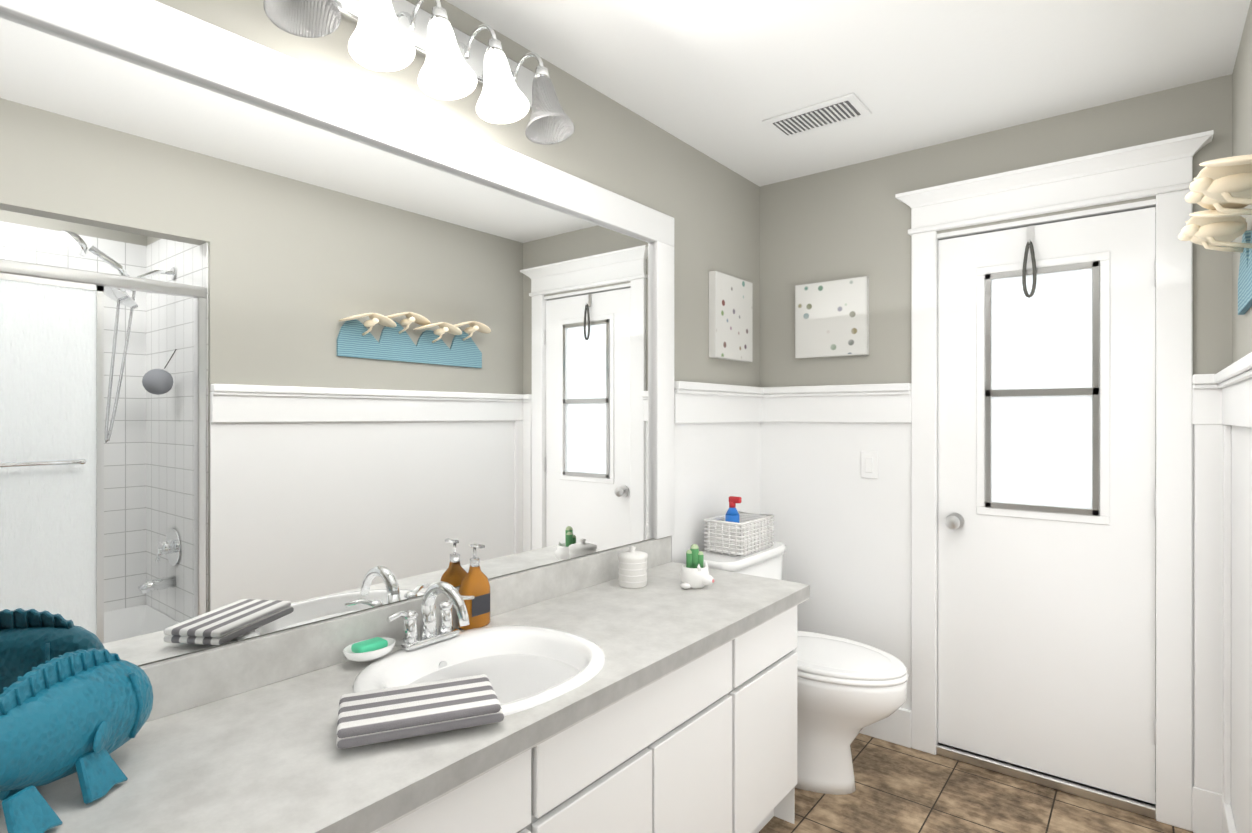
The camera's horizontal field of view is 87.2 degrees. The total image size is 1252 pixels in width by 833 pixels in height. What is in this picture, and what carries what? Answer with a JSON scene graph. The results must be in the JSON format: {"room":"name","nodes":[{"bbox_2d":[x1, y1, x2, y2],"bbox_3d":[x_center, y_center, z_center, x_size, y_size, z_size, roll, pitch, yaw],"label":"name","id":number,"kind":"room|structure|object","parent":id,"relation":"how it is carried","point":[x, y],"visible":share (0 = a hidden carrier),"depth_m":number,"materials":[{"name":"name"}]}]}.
{"room":"bathroom","nodes":[
{"label":"bathroom","id":0,"kind":"room"},
{"bbox_2d":[138,0,759,665],"bbox_3d":[-0.714,0.131,1.510,0.100,2.450,4.460,0,0,38],"label":"wall","id":1,"kind":"structure","parent":0,"point":[708,204],"depth_m":2.33,"materials":[{"name":"paint"}]},
{"bbox_2d":[0,0,673,693],"bbox_3d":[-0.796,-0.153,1.298,0.031,1.212,3.125,0,0,38],"label":"mirror","id":2,"kind":"object","parent":1,"relation":"attached to","point":[286,342],"visible":1,"depth_m":1.38,"materials":[{"name":"clear mirror"}]},
{"bbox_2d":[139,536,670,715],"bbox_3d":[-0.820,0.507,1.274,0.019,0.100,3.178,0,0,38],"label":"backsplash","id":3,"kind":"structure","parent":1,"relation":"attached to","point":[184,679],"depth_m":1.43,"materials":[{"name":"grey stone"}]},
{"bbox_2d":[264,0,574,144],"bbox_3d":[-0.455,-0.896,1.567,0.231,0.257,0.832,0,0,38],"label":"sconce","id":4,"kind":"object","parent":1,"relation":"attached to","point":[390,35],"visible":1,"depth_m":1.58,"materials":[{"name":"white glass"}]},
{"bbox_2d":[671,381,763,563],"bbox_3d":[0.421,0.610,2.824,0.045,1.492,0.750,0,0,38],"label":"wainscoting","id":5,"kind":"structure","parent":1,"relation":"attached to","point":[716,446],"depth_m":2.75,"materials":[{"name":"white paint"}]},
{"bbox_2d":[709,271,752,361],"bbox_3d":[0.464,-0.430,2.886,0.033,0.360,0.330,0,0,38],"label":"picture","id":6,"kind":"object","parent":1,"relation":"attached to","point":[730,317],"visible":1,"depth_m":2.85,"materials":[{"name":"white fabric"}]},
{"bbox_2d":[445,0,1250,186],"bbox_3d":[0.289,-1.143,0.714,2.660,0.100,4.460,0,0,38],"label":"ceiling","id":7,"kind":"structure","parent":0,"point":[719,81],"depth_m":2.02,"materials":[{"name":"white paint"}]},
{"bbox_2d":[762,93,871,138],"bbox_3d":[0.693,-1.086,2.398,0.340,0.016,0.190,0,0,38],"label":"ceiling vent","id":8,"kind":"object","parent":7,"relation":"in","point":[841,109],"visible":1,"depth_m":2.38,"materials":[{"name":"white metal"}]},
{"bbox_2d":[759,733,1192,832],"bbox_3d":[0.289,1.407,0.715,2.660,0.100,4.460,0,0,38],"label":"floor","id":9,"kind":"structure","parent":0,"point":[901,789],"depth_m":2.29,"materials":[{"name":"tile"}]},
{"bbox_2d":[0,560,809,832],"bbox_3d":[-0.604,0.957,1.103,0.572,0.800,3.178,0,0,38],"label":"bathroom vanity","id":10,"kind":"object","parent":9,"relation":"on","point":[662,701],"depth_m":1.32,"materials":[{"name":"white"}]},
{"bbox_2d":[0,648,152,832],"bbox_3d":[-0.835,0.434,0.886,0.149,0.240,0.449,0,0,3],"label":"fish sculpture","id":11,"kind":"object","parent":10,"relation":"on","point":[83,714],"visible":1,"depth_m":0.94,"materials":[{"name":"teal fabric"}]},
{"bbox_2d":[343,637,395,661],"bbox_3d":[-0.578,0.525,1.483,0.088,0.035,0.120,0,0,38],"label":"soap dish","id":12,"kind":"object","parent":10,"relation":"on","point":[372,649],"visible":1,"depth_m":1.46,"materials":[{"name":"white ceramic"}]},
{"bbox_2d":[336,674,503,748],"bbox_3d":[-0.370,0.525,1.186,0.275,0.035,0.156,0,0,-22],"label":"towel","id":13,"kind":"object","parent":10,"relation":"on","point":[383,715],"visible":1,"depth_m":1.15,"materials":[{"name":"grey fabric"}]},
{"bbox_2d":[380,581,473,651],"bbox_3d":[-0.430,0.467,1.552,0.177,0.154,0.243,0,0,38],"label":"faucet","id":14,"kind":"object","parent":10,"relation":"on","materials":[{"name":"silver metal"}]},
{"bbox_2d":[459,543,489,629],"bbox_3d":[-0.398,0.446,1.738,0.062,0.218,0.087,0,0,38],"label":"soap pump","id":15,"kind":"object","parent":10,"relation":"on","point":[475,582],"visible":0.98,"depth_m":1.72,"materials":[{"name":"orange plastic"}]},
{"bbox_2d":[312,612,647,743],"bbox_3d":[-0.310,0.643,1.458,0.470,0.197,0.540,0,0,38],"label":"sink","id":16,"kind":"object","parent":10,"relation":"in","point":[524,659],"depth_m":1.54,"materials":[{"name":"white ceramic"}]},
{"bbox_2d":[618,546,647,587],"bbox_3d":[0.022,0.491,2.164,0.098,0.128,0.098,0,0,38],"label":"candle jar","id":17,"kind":"object","parent":10,"relation":"on","point":[632,567],"visible":1,"depth_m":2.12,"materials":[{"name":"white ceramic"}]},
{"bbox_2d":[680,544,713,588],"bbox_3d":[0.234,0.485,2.136,0.121,0.139,0.116,0,0,38],"label":"cactus pot","id":18,"kind":"object","parent":10,"relation":"on","point":[694,573],"visible":1,"depth_m":2.11,"materials":[{"name":"white ceramic"}]},
{"bbox_2d":[702,541,908,794],"bbox_3d":[0.674,0.948,2.503,0.760,0.815,0.528,0,0,38],"label":"toilet","id":19,"kind":"object","parent":9,"relation":"on","point":[848,690],"visible":0.42,"depth_m":2.36,"materials":[{"name":"white ceramic"}]},
{"bbox_2d":[704,511,773,556],"bbox_3d":[0.461,0.473,2.669,0.173,0.131,0.281,0,0,38],"label":"basket","id":20,"kind":"object","parent":19,"relation":"on","point":[749,533],"visible":0.98,"depth_m":2.58,"materials":[{"name":"white wicker"}]},
{"bbox_2d":[725,496,741,522],"bbox_3d":[0.428,0.425,2.621,0.065,0.212,0.056,0,0,38],"label":"spray bottle","id":21,"kind":"object","parent":20,"relation":"in","point":[732,514],"visible":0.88,"depth_m":2.61,"materials":[{"name":"blue plastic"}]},
{"bbox_2d":[760,74,1231,386],"bbox_3d":[1.324,0.131,2.663,1.660,2.450,0.120,0,0,38],"label":"wall","id":22,"kind":"structure","parent":0,"point":[849,221],"depth_m":2.74,"materials":[{"name":"paint"}]},
{"bbox_2d":[795,276,868,358],"bbox_3d":[0.904,-0.430,2.897,0.320,0.330,0.033,0,0,38],"label":"picture","id":23,"kind":"object","parent":22,"relation":"attached to","point":[831,318],"visible":1,"depth_m":2.88,"materials":[{"name":"white fabric"}]},
{"bbox_2d":[760,383,910,747],"bbox_3d":[0.894,0.609,2.900,0.692,1.492,0.045,0,0,38],"label":"wainscoting","id":24,"kind":"structure","parent":22,"relation":"attached to","point":[842,529],"depth_m":2.86,"materials":[{"name":"white paint"}]},
{"bbox_2d":[861,451,877,478],"bbox_3d":[1.035,0.205,2.798,0.072,0.116,0.010,0,0,38],"label":"switch plate","id":25,"kind":"object","parent":22,"relation":"attached to","point":[869,464],"visible":1,"depth_m":2.79,"materials":[{"name":"white paint"}]},
{"bbox_2d":[938,207,1155,803],"bbox_3d":[1.521,0.303,2.425,0.693,2.026,0.110,0,0,38],"label":"door","id":26,"kind":"structure","parent":22,"relation":"in","point":[1046,525],"depth_m":2.41,"materials":[{"name":"white paint"}]},
{"bbox_2d":[1022,225,1036,297],"bbox_3d":[1.498,-0.575,2.439,0.046,0.273,0.038,0,0,38],"label":"hook","id":27,"kind":"object","parent":26,"relation":"attached to","point":[1030,237],"visible":0.94,"depth_m":2.43,"materials":[{"name":"silver metal"}]},
{"bbox_2d":[895,130,1213,830],"bbox_3d":[1.535,0.226,2.450,0.967,2.260,0.192,0,0,38],"label":"door frame","id":28,"kind":"structure","parent":22,"relation":"attached to","point":[1162,171],"depth_m":2.26,"materials":[{"name":"white paint"}]},
{"bbox_2d":[1192,374,1222,832],"bbox_3d":[1.885,0.610,2.113,0.097,1.492,0.045,0,0,38],"label":"wainscoting","id":29,"kind":"structure","parent":22,"relation":"attached to","point":[1207,609],"depth_m":2.12,"materials":[{"name":"white paint"}]},
{"bbox_2d":[1155,212,1155,757],"bbox_3d":[1.783,0.130,2.925,1.095,2.450,0.100,0,0,38],"label":"wall","id":30,"kind":"structure","parent":0,"point":[1155,481],"depth_m":2.61,"materials":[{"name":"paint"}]},
{"bbox_2d":[1232,0,1251,363],"bbox_3d":[1.777,0.131,1.175,0.900,2.450,1.890,0,0,38],"label":"wall","id":31,"kind":"structure","parent":0,"point":[1242,145],"depth_m":1.88,"materials":[{"name":"paint"}]},
{"bbox_2d":[1178,154,1251,314],"bbox_3d":[1.394,-0.412,1.533,0.145,0.255,0.912,0,0,38],"label":"wall hook rack","id":32,"kind":"object","parent":31,"relation":"attached to","point":[1221,189],"visible":1,"depth_m":1.53,"materials":[{"name":"paint"}]},
{"bbox_2d":[1214,352,1251,832],"bbox_3d":[1.370,0.610,1.421,0.045,1.492,1.770,0,0,38],"label":"wainscoting","id":33,"kind":"structure","parent":31,"relation":"attached to","point":[1233,381],"depth_m":1.88,"materials":[{"name":"white paint"}]}
]}

